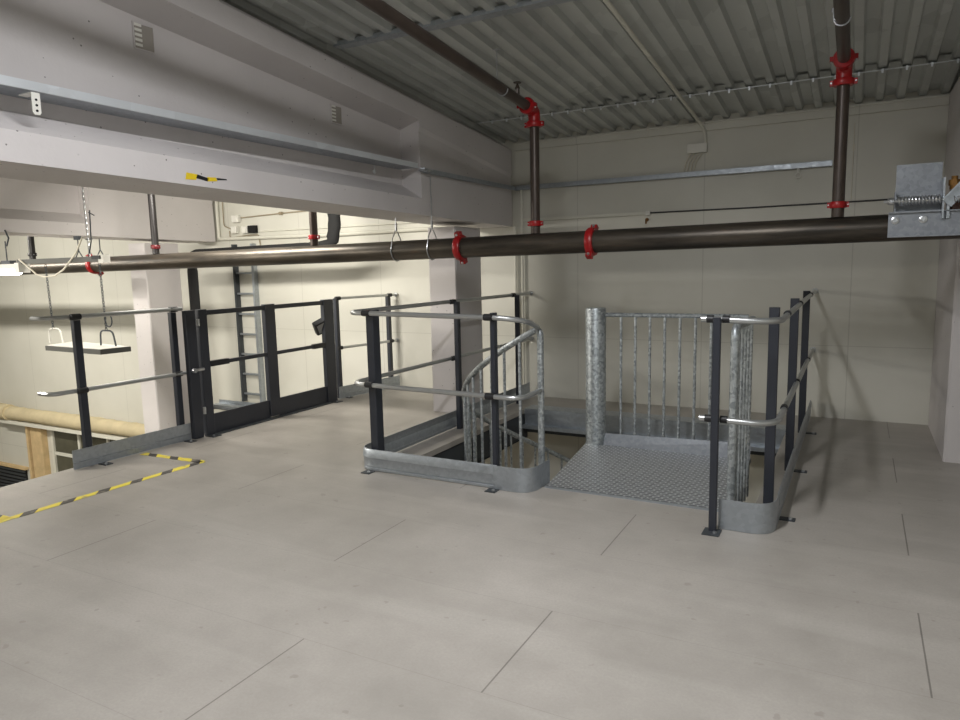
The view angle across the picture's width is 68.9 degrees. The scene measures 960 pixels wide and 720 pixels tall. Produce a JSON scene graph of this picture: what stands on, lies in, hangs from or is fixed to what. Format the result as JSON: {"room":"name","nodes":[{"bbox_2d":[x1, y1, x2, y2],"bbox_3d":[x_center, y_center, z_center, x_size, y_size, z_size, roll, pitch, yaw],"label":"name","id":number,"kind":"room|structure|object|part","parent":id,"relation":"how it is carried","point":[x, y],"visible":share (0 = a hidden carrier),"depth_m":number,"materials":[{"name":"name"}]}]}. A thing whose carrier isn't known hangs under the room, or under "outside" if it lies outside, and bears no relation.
{"room":"warehouse mezzanine","nodes":[
{"label":"warehouse mezzanine","id":0,"kind":"room"},
{"bbox_2d":[44,264,51,315],"label":"chain","id":1,"kind":"object","parent":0,"point":[45,264],"depth_m":6.83,"materials":[{"name":"silver metal"}]},
{"bbox_3d":[-4.209,-0.617,6.841,0.042,0.634,0.025,3,9,28],"label":"chain","id":2,"kind":"part","parent":1,"relation":"part of","materials":[{"name":"metal"}]},
{"bbox_2d":[45,321,72,352],"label":"hanging lamp","id":3,"kind":"object","parent":1,"relation":"hanging from","point":[67,346],"depth_m":6.63,"materials":[{"name":"white metal"}]},
{"bbox_2d":[98,263,104,311],"label":"chain","id":4,"kind":"object","parent":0,"point":[98,263],"depth_m":6.43,"materials":[{"name":"silver metal"}]},
{"bbox_3d":[-3.473,-0.580,6.447,0.026,0.634,0.027,-3,8,-16],"label":"chain","id":5,"kind":"part","parent":4,"relation":"part of","materials":[{"name":"metal"}]},
{"bbox_2d":[83,316,130,354],"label":"hanging lamp","id":6,"kind":"object","parent":4,"relation":"hanging from","point":[100,348],"depth_m":6.39,"materials":[{"name":"white metal"}]},
{"bbox_2d":[47,342,128,348],"bbox_3d":[-3.739,-0.137,6.596,1.048,0.004,0.318,4,9,35],"label":"tray","id":7,"kind":"object","parent":6,"relation":"on","point":[67,345],"depth_m":6.53,"materials":[{"name":"white plastic"}]},
{"bbox_2d":[0,88,952,502],"bbox_3d":[-3.426,-0.147,9.703,18.800,6.150,0.150,3,9,28],"label":"wall","id":8,"kind":"structure","parent":0,"point":[872,318],"depth_m":6.87,"materials":[{"name":"white paint"}]},
{"bbox_2d":[0,461,28,486],"bbox_3d":[-8.638,2.186,12.749,1.450,0.645,0.069,3,9,28],"label":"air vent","id":9,"kind":"object","parent":8,"relation":"in","point":[10,473],"visible":0.54,"depth_m":12.61,"materials":[{"name":"black metal"}]},
{"bbox_3d":[-8.645,1.888,12.709,1.450,0.045,0.069,3,9,28],"label":"frame","id":10,"kind":"part","parent":9,"relation":"part of","materials":[{"name":"brown wood"}]},
{"bbox_2d":[0,403,144,439],"bbox_3d":[-6.743,0.994,11.409,6.451,0.360,0.307,3,9,28],"label":"pipe","id":11,"kind":"object","parent":8,"relation":"attached to","point":[112,429],"visible":0.61,"depth_m":11.32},
{"bbox_2d":[50,430,115,472],"bbox_3d":[-5.919,1.644,11.204,3.050,0.910,0.049,3,9,28],"label":"window","id":12,"kind":"structure","parent":8,"relation":"in","point":[63,444],"depth_m":11.76,"materials":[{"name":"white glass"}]},
{"bbox_2d":[231,226,238,232],"bbox_3d":[-3.247,-1.721,9.244,0.120,0.094,0.075,3,9,28],"label":"junction box","id":13,"kind":"object","parent":8,"relation":"attached to","point":[235,229],"visible":1,"depth_m":9.20,"materials":[{"name":"white plastic"}]},
{"bbox_2d":[231,215,240,222],"bbox_3d":[-3.219,-1.859,9.209,0.140,0.094,0.075,3,9,28],"label":"junction box","id":14,"kind":"object","parent":8,"relation":"attached to","point":[236,218],"visible":1,"depth_m":9.17,"materials":[{"name":"white plastic"}]},
{"bbox_2d":[222,202,260,244],"bbox_3d":[-3.140,-1.835,9.190,0.654,0.681,0.012,3,9,28],"label":"cable","id":15,"kind":"object","parent":8,"relation":"attached to","point":[222,202],"visible":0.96,"depth_m":9.31,"materials":[{"name":"beige plastic"}]},
{"bbox_2d":[241,226,247,232],"bbox_3d":[-3.075,-1.708,9.153,0.120,0.094,0.075,3,9,28],"label":"junction box","id":16,"kind":"object","parent":8,"relation":"attached to","point":[244,229],"visible":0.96,"depth_m":9.11,"materials":[{"name":"white plastic"}]},
{"bbox_2d":[231,243,265,401],"bbox_3d":[-3.083,-0.479,9.336,0.376,2.110,0.076,3,9,28],"label":"ladder","id":17,"kind":"object","parent":8,"relation":"attached to","point":[260,374],"visible":0.81,"depth_m":9.34,"materials":[{"name":"metal"}]},
{"bbox_2d":[213,399,254,409],"bbox_3d":[-3.327,0.611,9.396,0.830,0.055,0.315,3,9,28],"label":"cable tray","id":18,"kind":"object","parent":17,"relation":"attached to","point":[223,404],"visible":0.45,"depth_m":9.49,"materials":[{"name":"silver metal"}]},
{"bbox_3d":[-3.233,-0.486,9.416,0.036,2.110,0.076,3,9,28],"label":"rail","id":19,"kind":"part","parent":17,"relation":"part of","materials":[{"name":"metal"}]},
{"bbox_3d":[-2.934,-0.471,9.256,0.036,2.110,0.076,3,9,28],"label":"rail","id":20,"kind":"part","parent":17,"relation":"part of","materials":[{"name":"silver metal"}]},
{"bbox_2d":[247,225,257,232],"bbox_3d":[-2.965,-1.698,9.094,0.150,0.095,0.075,3,9,28],"label":"junction box","id":21,"kind":"object","parent":8,"relation":"attached to","point":[252,228],"visible":1,"depth_m":9.05,"materials":[{"name":"black plastic"}]},
{"bbox_2d":[241,211,305,217],"bbox_3d":[-2.401,-1.848,8.787,1.680,0.056,0.040,3,9,28],"label":"conduit","id":22,"kind":"object","parent":8,"relation":"attached to","point":[278,213],"visible":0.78,"depth_m":8.88,"materials":[{"name":"beige plastic"}]},
{"bbox_2d":[215,201,446,240],"bbox_3d":[-1.773,-1.849,8.435,4.002,0.712,0.044,3,9,28],"label":"conduit","id":23,"kind":"object","parent":8,"relation":"attached to","point":[219,237],"visible":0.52,"depth_m":8.71,"materials":[{"name":"beige plastic"}]},
{"bbox_2d":[258,222,409,231],"bbox_3d":[-1.434,-1.593,8.306,3.260,0.016,0.014,3,9,28],"label":"conduit","id":24,"kind":"object","parent":8,"relation":"attached to","point":[402,222],"visible":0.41,"depth_m":8.38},
{"bbox_2d":[514,226,516,292],"bbox_3d":[0.387,-0.511,7.459,0.030,1.800,0.030,0,8,6],"label":"trim","id":25,"kind":"structure","parent":8,"relation":"attached to","point":[515,233],"depth_m":7.39,"materials":[{"name":"grey metal"}]},
{"bbox_2d":[520,190,524,384],"bbox_3d":[0.453,-0.705,7.395,0.026,2.200,0.026,-7,10,-39],"label":"trim","id":26,"kind":"structure","parent":8,"relation":"attached to","point":[521,191],"depth_m":7.37,"materials":[{"name":"grey metal"}]},
{"bbox_2d":[523,211,650,221],"bbox_3d":[1.037,-1.431,6.988,1.330,0.040,0.029,3,9,28],"label":"cable trunking","id":27,"kind":"object","parent":8,"relation":"attached to","point":[646,212],"visible":1,"depth_m":6.93,"materials":[{"name":"grey metal"}]},
{"bbox_2d":[515,160,832,190],"bbox_3d":[1.665,-1.724,6.586,2.950,0.050,0.059,3,9,28],"label":"channel","id":28,"kind":"object","parent":8,"relation":"attached to","point":[828,163],"visible":1,"depth_m":6.44,"materials":[{"name":"metal"}]},
{"bbox_2d":[683,143,707,171],"bbox_3d":[1.968,-1.853,6.406,0.214,0.239,0.053,3,9,28],"label":"junction box","id":29,"kind":"object","parent":8,"relation":"attached to","point":[697,148],"visible":1,"depth_m":6.38,"materials":[{"name":"white plastic"}]},
{"bbox_3d":[1.971,-1.928,6.366,0.168,0.070,0.004,3,9,28],"label":"lid","id":30,"kind":"part","parent":29,"relation":"part of","materials":[{"name":"white plastic"}]},
{"bbox_2d":[513,94,949,150],"bbox_3d":[2.466,-2.093,6.106,4.800,0.075,0.045,3,9,28],"label":"trim","id":31,"kind":"structure","parent":8,"relation":"attached to","point":[938,100],"depth_m":6.16,"materials":[{"name":"grey metal"}]},
{"bbox_2d":[650,199,887,213],"bbox_3d":[2.653,-1.351,6.126,2.335,0.018,0.011,3,9,28],"label":"cable","id":32,"kind":"object","parent":8,"relation":"attached to","point":[875,199],"visible":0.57,"depth_m":6.20,"materials":[{"name":"black plastic"}]},
{"bbox_2d":[851,123,854,200],"bbox_3d":[3.113,-1.646,5.843,0.017,0.640,0.007,3,9,28],"label":"cable","id":33,"kind":"object","parent":8,"relation":"attached to","point":[853,147],"visible":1,"depth_m":5.83,"materials":[{"name":"plastic"}]},
{"bbox_2d":[0,388,959,719],"bbox_3d":[-1.044,1.221,1.768,6.600,0.045,11.780,3,9,28],"label":"floor","id":34,"kind":"structure","parent":0,"point":[268,577],"depth_m":3.05,"materials":[{"name":"grey concrete"}]},
{"bbox_2d":[0,515,9,518],"bbox_3d":[-3.046,0.910,4.225,0.650,0.001,0.069,3,9,28],"label":"tape","id":35,"kind":"object","parent":34,"relation":"on","point":[1,516],"visible":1,"depth_m":4.10,"materials":[{"name":"yellow plastic"}]},
{"bbox_2d":[0,461,203,522],"bbox_3d":[-2.421,0.844,4.611,0.070,0.001,1.411,3,9,31],"label":"tape","id":36,"kind":"object","parent":34,"relation":"on","point":[195,463],"visible":1,"depth_m":4.50,"materials":[{"name":"yellow plastic"}]},
{"bbox_2d":[29,306,196,469],"bbox_3d":[-2.721,0.184,5.361,0.245,1.122,1.130,4,9,35],"label":"guardrail","id":37,"kind":"object","parent":34,"relation":"on","point":[89,455],"visible":1,"depth_m":5.31,"materials":[{"name":"metal"}]},
{"bbox_3d":[-2.902,0.246,5.111,0.045,1.075,0.052,3,9,28],"label":"post","id":38,"kind":"part","parent":37,"relation":"part of","materials":[{"name":"metal"}]},
{"bbox_3d":[-2.762,-0.351,5.307,0.145,0.033,1.131,4,10,36],"label":"rail","id":39,"kind":"part","parent":37,"relation":"part of","materials":[{"name":"metal"}]},
{"bbox_3d":[-2.782,0.770,5.203,0.090,0.006,0.060,3,9,28],"label":"foot plate","id":40,"kind":"part","parent":37,"relation":"part of","materials":[{"name":"metal"}]},
{"bbox_3d":[-2.750,0.179,5.379,0.145,0.033,1.131,4,10,36],"label":"rail","id":41,"kind":"part","parent":37,"relation":"part of","materials":[{"name":"metal"}]},
{"bbox_3d":[-2.518,0.142,5.817,0.045,1.075,0.052,3,9,28],"label":"post","id":42,"kind":"part","parent":37,"relation":"part of","materials":[{"name":"metal"}]},
{"bbox_2d":[140,453,204,462],"bbox_3d":[-2.350,0.744,5.339,0.631,0.001,0.069,2,9,26],"label":"tape","id":43,"kind":"object","parent":34,"relation":"on","point":[147,454],"visible":1,"depth_m":5.33,"materials":[{"name":"yellow plastic"}]},
{"bbox_2d":[182,299,342,438],"bbox_3d":[-1.955,0.016,6.618,0.135,1.085,1.848,3,9,28],"label":"safety gate","id":44,"kind":"object","parent":34,"relation":"on","point":[215,424],"visible":1,"depth_m":6.46,"materials":[{"name":"metal"}]},
{"bbox_3d":[-2.407,0.125,5.874,0.050,1.081,0.095,3,9,28],"label":"post","id":45,"kind":"part","parent":44,"relation":"part of","materials":[{"name":"metal"}]},
{"bbox_3d":[-2.348,0.109,5.983,0.050,1.081,0.085,3,9,28],"label":"post","id":46,"kind":"part","parent":44,"relation":"part of","materials":[{"name":"metal"}]},
{"bbox_3d":[-2.182,-0.445,6.242,0.030,0.040,0.670,3,9,28],"label":"rail","id":47,"kind":"part","parent":44,"relation":"part of","materials":[{"name":"metal"}]},
{"bbox_3d":[-2.170,-0.010,6.299,0.025,0.032,0.670,3,9,28],"label":"rail","id":48,"kind":"part","parent":44,"relation":"part of","materials":[{"name":"metal"}]},
{"bbox_3d":[-2.158,0.508,6.369,0.012,0.170,0.670,3,9,28],"label":"kick plate","id":49,"kind":"part","parent":44,"relation":"part of","materials":[{"name":"paint"}]},
{"bbox_3d":[-1.984,0.002,6.653,0.050,1.065,0.130,3,9,28],"label":"post","id":50,"kind":"part","parent":44,"relation":"part of","materials":[{"name":"metal"}]},
{"bbox_3d":[-1.789,-0.113,7.001,0.025,0.032,0.700,3,9,28],"label":"rail","id":51,"kind":"part","parent":44,"relation":"part of","materials":[{"name":"metal"}]},
{"bbox_3d":[-1.801,-0.548,6.943,0.030,0.040,0.700,3,9,28],"label":"rail","id":52,"kind":"part","parent":44,"relation":"part of","materials":[{"name":"metal"}]},
{"bbox_3d":[-1.777,0.405,7.071,0.012,0.170,0.700,3,9,28],"label":"kick plate","id":53,"kind":"part","parent":44,"relation":"part of","materials":[{"name":"paint"}]},
{"bbox_2d":[312,318,323,335],"bbox_3d":[-1.658,-0.354,7.353,0.127,0.184,0.289,1,8,13],"label":"floodlight","id":54,"kind":"object","parent":44,"relation":"attached to","point":[318,324],"visible":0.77,"depth_m":7.26,"materials":[{"name":"black plastic"}]},
{"bbox_3d":[-1.591,-0.096,7.378,0.050,1.081,0.150,3,9,28],"label":"post","id":55,"kind":"part","parent":44,"relation":"part of","materials":[{"name":"metal"}]},
{"bbox_2d":[333,292,399,398],"bbox_3d":[-1.246,-0.183,7.882,0.142,1.111,0.940,5,10,39],"label":"guardrail","id":56,"kind":"object","parent":34,"relation":"on","point":[347,391],"visible":0.91,"depth_m":7.73,"materials":[{"name":"metal"}]},
{"bbox_3d":[-1.540,-0.125,7.598,0.045,1.085,0.050,3,9,28],"label":"post","id":57,"kind":"part","parent":56,"relation":"part of","materials":[{"name":"metal"}]},
{"bbox_3d":[-1.262,-0.712,7.840,0.028,0.030,0.870,5,10,39],"label":"rail","id":58,"kind":"part","parent":56,"relation":"part of","materials":[{"name":"metal"}]},
{"bbox_3d":[-1.250,-0.181,7.911,0.028,0.030,0.870,5,10,39],"label":"rail","id":59,"kind":"part","parent":56,"relation":"part of","materials":[{"name":"metal"}]},
{"bbox_3d":[-1.057,-0.215,8.183,0.045,1.085,0.050,3,9,28],"label":"post","id":60,"kind":"part","parent":56,"relation":"part of","materials":[{"name":"metal"}]},
{"bbox_2d":[350,291,549,492],"bbox_3d":[0.390,0.051,5.814,1.387,1.126,3.060,3,9,28],"label":"guardrail","id":61,"kind":"object","parent":34,"relation":"on","point":[381,454],"visible":0.94,"depth_m":4.75,"materials":[{"name":"metal"}]},
{"bbox_3d":[-0.775,0.775,4.837,0.070,0.006,0.070,3,9,28],"label":"foot plate","id":62,"kind":"part","parent":61,"relation":"part of","materials":[{"name":"metal"}]},
{"bbox_3d":[-0.726,0.210,4.865,0.060,1.115,0.080,3,9,28],"label":"post","id":63,"kind":"part","parent":61,"relation":"part of","materials":[{"name":"metal"}]},
{"bbox_3d":[0.366,-0.436,5.783,1.333,0.132,2.992,3,9,28],"label":"rail","id":64,"kind":"part","parent":61,"relation":"part of","materials":[{"name":"metal"}]},
{"bbox_3d":[0.376,0.005,5.842,1.332,0.062,2.992,3,9,28],"label":"rail","id":65,"kind":"part","parent":61,"relation":"part of","materials":[{"name":"metal"}]},
{"bbox_3d":[-0.186,0.050,6.017,0.040,1.100,0.050,3,9,28],"label":"post","id":66,"kind":"part","parent":61,"relation":"part of","materials":[{"name":"metal"}]},
{"bbox_3d":[0.075,0.817,4.382,0.070,0.006,0.070,3,9,28],"label":"foot plate","id":67,"kind":"part","parent":61,"relation":"part of","materials":[{"name":"metal"}]},
{"bbox_3d":[0.094,0.259,4.387,0.030,1.110,0.050,3,9,28],"label":"post","id":68,"kind":"part","parent":61,"relation":"part of","materials":[{"name":"metal"}]},
{"bbox_3d":[0.381,-0.102,7.052,0.045,1.100,0.032,3,9,28],"label":"post","id":69,"kind":"part","parent":61,"relation":"part of","materials":[{"name":"metal"}]},
{"bbox_2d":[432,405,785,462],"bbox_3d":[0.992,0.808,5.426,2.520,0.304,2.450,3,9,28],"label":"floor opening edge","id":70,"kind":"object","parent":34,"relation":"attached to","point":[566,421],"visible":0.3,"depth_m":6.33,"materials":[{"name":"metal"}]},
{"bbox_3d":[1.495,0.734,6.358,2.360,0.048,0.010,3,9,28],"label":"web plate","id":71,"kind":"part","parent":70,"relation":"part of","materials":[{"name":"metal"}]},
{"bbox_3d":[1.522,0.539,6.391,2.360,0.054,0.198,3,9,28],"label":"edge plate","id":72,"kind":"part","parent":70,"relation":"part of","materials":[{"name":"grey metal"}]},
{"bbox_2d":[699,288,817,536],"bbox_3d":[2.050,0.136,4.842,0.455,1.145,3.205,3,9,28],"label":"guardrail","id":73,"kind":"object","parent":34,"relation":"on","point":[754,518],"visible":1,"depth_m":3.74,"materials":[{"name":"metal"}]},
{"bbox_3d":[1.202,0.893,3.632,0.085,0.006,0.100,3,9,28],"label":"foot plate","id":74,"kind":"part","parent":73,"relation":"part of","materials":[{"name":"metal"}]},
{"bbox_3d":[1.199,0.341,3.575,0.038,1.115,0.030,3,9,28],"label":"post","id":75,"kind":"part","parent":73,"relation":"part of","materials":[{"name":"metal"}]},
{"bbox_3d":[2.039,0.111,4.892,0.387,0.052,3.102,3,9,28],"label":"rail","id":76,"kind":"part","parent":73,"relation":"part of","materials":[{"name":"metal"}]},
{"bbox_3d":[2.027,-0.399,4.823,0.387,0.052,3.102,3,9,28],"label":"rail","id":77,"kind":"part","parent":73,"relation":"part of","materials":[{"name":"metal"}]},
{"bbox_3d":[1.580,0.287,3.797,0.052,1.145,0.030,3,9,28],"label":"post","id":78,"kind":"part","parent":73,"relation":"part of","materials":[{"name":"metal"}]},
{"bbox_3d":[1.663,0.861,3.790,0.080,0.006,0.050,3,9,28],"label":"foot plate","id":79,"kind":"part","parent":73,"relation":"part of","materials":[{"name":"metal"}]},
{"bbox_3d":[2.046,0.169,4.593,0.052,1.145,0.030,3,9,28],"label":"post","id":80,"kind":"part","parent":73,"relation":"part of","materials":[{"name":"metal"}]},
{"bbox_3d":[2.122,0.737,4.636,0.080,0.006,0.050,3,9,28],"label":"foot plate","id":81,"kind":"part","parent":73,"relation":"part of","materials":[{"name":"metal"}]},
{"bbox_3d":[2.590,0.022,5.596,0.052,1.145,0.030,3,9,28],"label":"post","id":82,"kind":"part","parent":73,"relation":"part of","materials":[{"name":"metal"}]},
{"bbox_2d":[928,77,959,462],"bbox_3d":[3.744,-0.672,4.958,0.740,2.640,1.198,3,9,28],"label":"concrete column","id":83,"kind":"structure","parent":34,"relation":"on","point":[944,406],"depth_m":4.94,"materials":[{"name":"white concrete"}]},
{"bbox_2d":[222,0,959,143],"bbox_3d":[-6.369,-2.219,4.152,19.023,1.077,11.980,3,9,28],"label":"ceiling","id":84,"kind":"structure","parent":0,"point":[573,55],"depth_m":4.85,"materials":[{"name":"grey metal"}]},
{"bbox_2d":[16,187,109,263],"bbox_3d":[-4.010,-1.461,6.603,1.380,1.107,0.082,3,9,28],"label":"light fixture","id":85,"kind":"object","parent":84,"relation":"hanging from","point":[103,258],"visible":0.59,"depth_m":6.45,"materials":[{"name":"silver metal"}]},
{"bbox_2d":[0,230,30,274],"bbox_3d":[-5.236,-1.111,7.325,1.570,0.452,0.110,3,9,28],"label":"lamp","id":86,"kind":"object","parent":85,"relation":"hanging from","point":[19,268],"visible":0.94,"depth_m":7.04,"materials":[{"name":"white plastic"}]},
{"bbox_2d":[18,237,82,277],"bbox_3d":[-4.118,-0.974,6.699,1.070,0.368,0.026,3,9,28],"label":"cable","id":87,"kind":"object","parent":85,"relation":"hanging from","point":[80,241],"visible":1,"depth_m":6.63,"materials":[{"name":"white plastic"}]},
{"bbox_3d":[-4.027,-0.951,6.693,1.310,0.045,0.060,3,9,28],"label":"rail","id":88,"kind":"part","parent":85,"relation":"part of","materials":[{"name":"grey metal"}]},
{"bbox_3d":[-3.621,-1.468,6.396,0.043,1.054,0.024,3,9,28],"label":"chain","id":89,"kind":"part","parent":85,"relation":"part of","materials":[{"name":"metal"}]},
{"bbox_2d":[333,0,575,49],"bbox_3d":[1.140,-2.034,3.636,4.800,0.030,0.080,3,9,28],"label":"trim","id":90,"kind":"structure","parent":84,"relation":"attached to","point":[525,5],"depth_m":4.29,"materials":[{"name":"grey metal"}]},
{"bbox_2d":[603,0,706,142],"bbox_3d":[0.895,-1.966,4.257,0.077,0.610,4.775,3,9,28],"label":"conduit","id":91,"kind":"object","parent":84,"relation":"attached to","point":[608,3],"visible":1,"depth_m":4.84,"materials":[{"name":"metal"}]},
{"bbox_2d":[480,58,959,123],"bbox_3d":[2.096,-2.100,5.415,4.800,0.029,0.038,3,9,28],"label":"trim","id":92,"kind":"structure","parent":84,"relation":"attached to","point":[957,60],"depth_m":5.47,"materials":[{"name":"grey metal"}]},
{"bbox_3d":[-6.268,3.635,4.959,18.600,0.050,11.780,3,9,28],"label":"floor","id":93,"kind":"structure","parent":0,"visible":0},
{"bbox_2d":[25,426,50,478],"bbox_3d":[-7.619,1.886,12.123,0.430,1.540,0.119,3,9,28],"label":"board","id":94,"kind":"object","parent":93,"relation":"on","point":[36,438],"visible":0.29,"depth_m":12.03,"materials":[{"name":"brown wood"}]},
{"bbox_2d":[128,243,190,432],"bbox_3d":[-4.072,0.744,9.135,0.305,4.465,0.500,3,9,28],"label":"concrete column","id":95,"kind":"structure","parent":93,"relation":"on","point":[151,289],"depth_m":8.84,"materials":[{"name":"white concrete"}]},
{"bbox_2d":[0,178,215,242],"bbox_3d":[-6.547,-1.741,4.279,0.520,1.812,11.670,3,9,28],"label":"concrete beam","id":96,"kind":"structure","parent":95,"relation":"on","point":[27,208],"depth_m":7.91,"materials":[{"name":"grey concrete"}]},
{"bbox_2d":[187,213,340,425],"bbox_3d":[-2.593,0.417,8.525,2.609,5.010,0.170,3,9,28],"label":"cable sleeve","id":97,"kind":"object","parent":93,"relation":"on","point":[334,222],"visible":0.35,"depth_m":8.25,"materials":[{"name":"black plastic"}]},
{"bbox_2d":[428,226,484,463],"bbox_3d":[-0.197,0.937,7.060,0.305,4.465,0.500,3,9,28],"label":"concrete column","id":98,"kind":"structure","parent":93,"relation":"on","point":[449,279],"depth_m":6.71,"materials":[{"name":"white concrete"}]},
{"bbox_2d":[0,0,511,227],"bbox_3d":[-2.671,-1.548,2.203,0.522,1.812,11.670,3,9,28],"label":"concrete beam","id":99,"kind":"structure","parent":98,"relation":"on","point":[210,59],"depth_m":4.08,"materials":[{"name":"white concrete"}]},
{"bbox_3d":[-1.778,-1.703,3.700,0.004,0.125,0.115,3,9,28],"label":"recess plate","id":100,"kind":"part","parent":99,"relation":"part of","materials":[{"name":"metal"}]},
{"bbox_2d":[0,74,417,173],"bbox_3d":[-2.896,-0.902,1.456,0.223,0.147,9.830,3,9,28],"label":"cable tray","id":101,"kind":"object","parent":99,"relation":"attached to","point":[37,92],"visible":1,"depth_m":3.71,"materials":[{"name":"grey metal"}]},
{"bbox_3d":[-1.041,-1.776,5.071,0.004,0.120,0.110,3,9,28],"label":"recess plate","id":102,"kind":"part","parent":99,"relation":"part of","materials":[{"name":"metal"}]},
{"bbox_2d":[390,218,400,261],"bbox_3d":[-0.713,-1.026,5.973,0.022,0.371,0.181,3,9,28],"label":"hanger","id":103,"kind":"object","parent":99,"relation":"hanging from","point":[395,218],"visible":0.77,"depth_m":5.95,"materials":[{"name":"metal"}]},
{"bbox_2d":[426,177,436,259],"bbox_3d":[-0.400,-1.166,5.782,0.022,0.678,0.181,3,9,28],"label":"hanger","id":104,"kind":"object","parent":99,"relation":"hanging from","point":[430,177],"visible":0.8,"depth_m":5.76,"materials":[{"name":"metal"}]},
{"bbox_2d":[418,168,514,189],"bbox_3d":[-0.053,-1.660,6.456,0.072,0.035,1.770,3,9,28],"label":"rail","id":105,"kind":"object","parent":99,"relation":"attached to","point":[423,170],"visible":1,"depth_m":6.30,"materials":[{"name":"metal"}]},
{"bbox_2d":[461,307,755,511],"bbox_3d":[0.968,1.477,5.489,2.254,3.762,2.216,3,9,28],"label":"spiral staircase","id":106,"kind":"structure","parent":93,"relation":"on","point":[664,470],"depth_m":4.85,"materials":[{"name":"metal"}]},
{"bbox_3d":[0.818,0.861,5.704,2.083,2.473,1.649,-5,8,-25],"label":"handrail","id":107,"kind":"part","parent":106,"relation":"part of","materials":[{"name":"metal"}]},
{"bbox_3d":[0.924,1.465,5.588,0.156,3.762,0.156,3,9,28],"label":"post","id":108,"kind":"part","parent":106,"relation":"part of","materials":[{"name":"metal"}]},
{"bbox_3d":[1.407,-0.321,5.086,1.027,0.035,0.031,3,9,28],"label":"landing rail","id":109,"kind":"part","parent":106,"relation":"part of","materials":[{"name":"metal"}]},
{"bbox_3d":[1.909,0.529,0.063,0.150,7.150,11.780,3,9,28],"label":"wall","id":110,"kind":"structure","parent":0,"visible":0},
{"bbox_2d":[0,214,959,275],"bbox_3d":[-2.657,-1.021,7.029,14.601,0.308,0.208,3,9,28],"label":"pipe","id":111,"kind":"object","parent":110,"relation":"attached to","point":[593,241],"visible":0.86,"depth_m":5.27,"materials":[{"name":"black metal"}]},
{"bbox_2d":[27,236,36,258],"bbox_3d":[-5.446,-1.786,8.430,0.122,1.172,0.096,3,9,28],"label":"pipe","id":112,"kind":"object","parent":111,"relation":"on","point":[32,254],"visible":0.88,"depth_m":8.46,"materials":[{"name":"metal"}]},
{"bbox_2d":[147,194,160,253],"bbox_3d":[-3.455,-1.697,7.363,0.122,1.153,0.096,3,9,28],"label":"pipe","id":113,"kind":"object","parent":111,"relation":"on","point":[155,246],"visible":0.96,"depth_m":7.37,"materials":[{"name":"metal"}]},
{"bbox_2d":[308,212,319,245],"bbox_3d":[-1.526,-1.585,6.332,0.122,1.085,0.096,3,9,28],"label":"pipe","id":114,"kind":"object","parent":111,"relation":"on","point":[313,237],"visible":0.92,"depth_m":6.36,"materials":[{"name":"metal"}]},
{"bbox_2d":[356,0,543,233],"bbox_3d":[-1.110,-1.302,2.465,0.152,1.504,6.538,3,9,28],"label":"pipe","id":115,"kind":"object","parent":111,"relation":"attached to","point":[527,106],"visible":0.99,"depth_m":4.58,"materials":[{"name":"brown metal"}]},
{"bbox_2d":[492,48,507,95],"bbox_3d":[0.142,-1.957,4.764,0.110,0.314,0.024,3,9,28],"label":"hanger","id":116,"kind":"object","parent":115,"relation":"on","point":[496,49],"visible":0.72,"depth_m":4.77,"materials":[{"name":"metal"}]},
{"bbox_2d":[827,0,858,216],"bbox_3d":[0.706,-1.230,1.490,0.152,1.507,6.538,3,9,28],"label":"pipe","id":117,"kind":"object","parent":111,"relation":"attached to","point":[843,59],"visible":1,"depth_m":4.27,"materials":[{"name":"brown metal"}]},
{"bbox_2d":[831,7,851,25],"bbox_3d":[1.853,-1.867,3.596,0.110,0.294,0.024,3,9,28],"label":"hanger","id":118,"kind":"object","parent":117,"relation":"on","point":[832,9],"visible":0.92,"depth_m":3.61,"materials":[{"name":"metal"}]},
{"bbox_2d":[884,162,959,237],"bbox_3d":[2.960,-0.938,3.633,1.495,0.545,0.185,3,9,28],"label":"mechanism","id":119,"kind":"object","parent":110,"relation":"attached to","point":[919,198],"visible":1,"depth_m":3.92,"materials":[{"name":"metal"}]},
{"bbox_3d":[2.486,-0.975,3.971,0.222,0.270,0.005,3,9,28],"label":"plate","id":120,"kind":"part","parent":119,"relation":"part of","materials":[{"name":"silver metal"}]},
{"bbox_3d":[2.673,-0.870,3.739,0.895,0.021,0.016,3,9,28],"label":"rod","id":121,"kind":"part","parent":119,"relation":"part of","materials":[{"name":"metal"}]},
{"bbox_3d":[2.567,-0.892,3.862,0.035,0.220,0.130,3,9,28],"label":"plate","id":122,"kind":"part","parent":119,"relation":"part of","materials":[{"name":"silver metal"}]},
{"bbox_3d":[2.656,-1.018,3.703,0.342,0.391,0.039,3,9,28],"label":"diagonal arm","id":123,"kind":"part","parent":119,"relation":"part of"}
]}

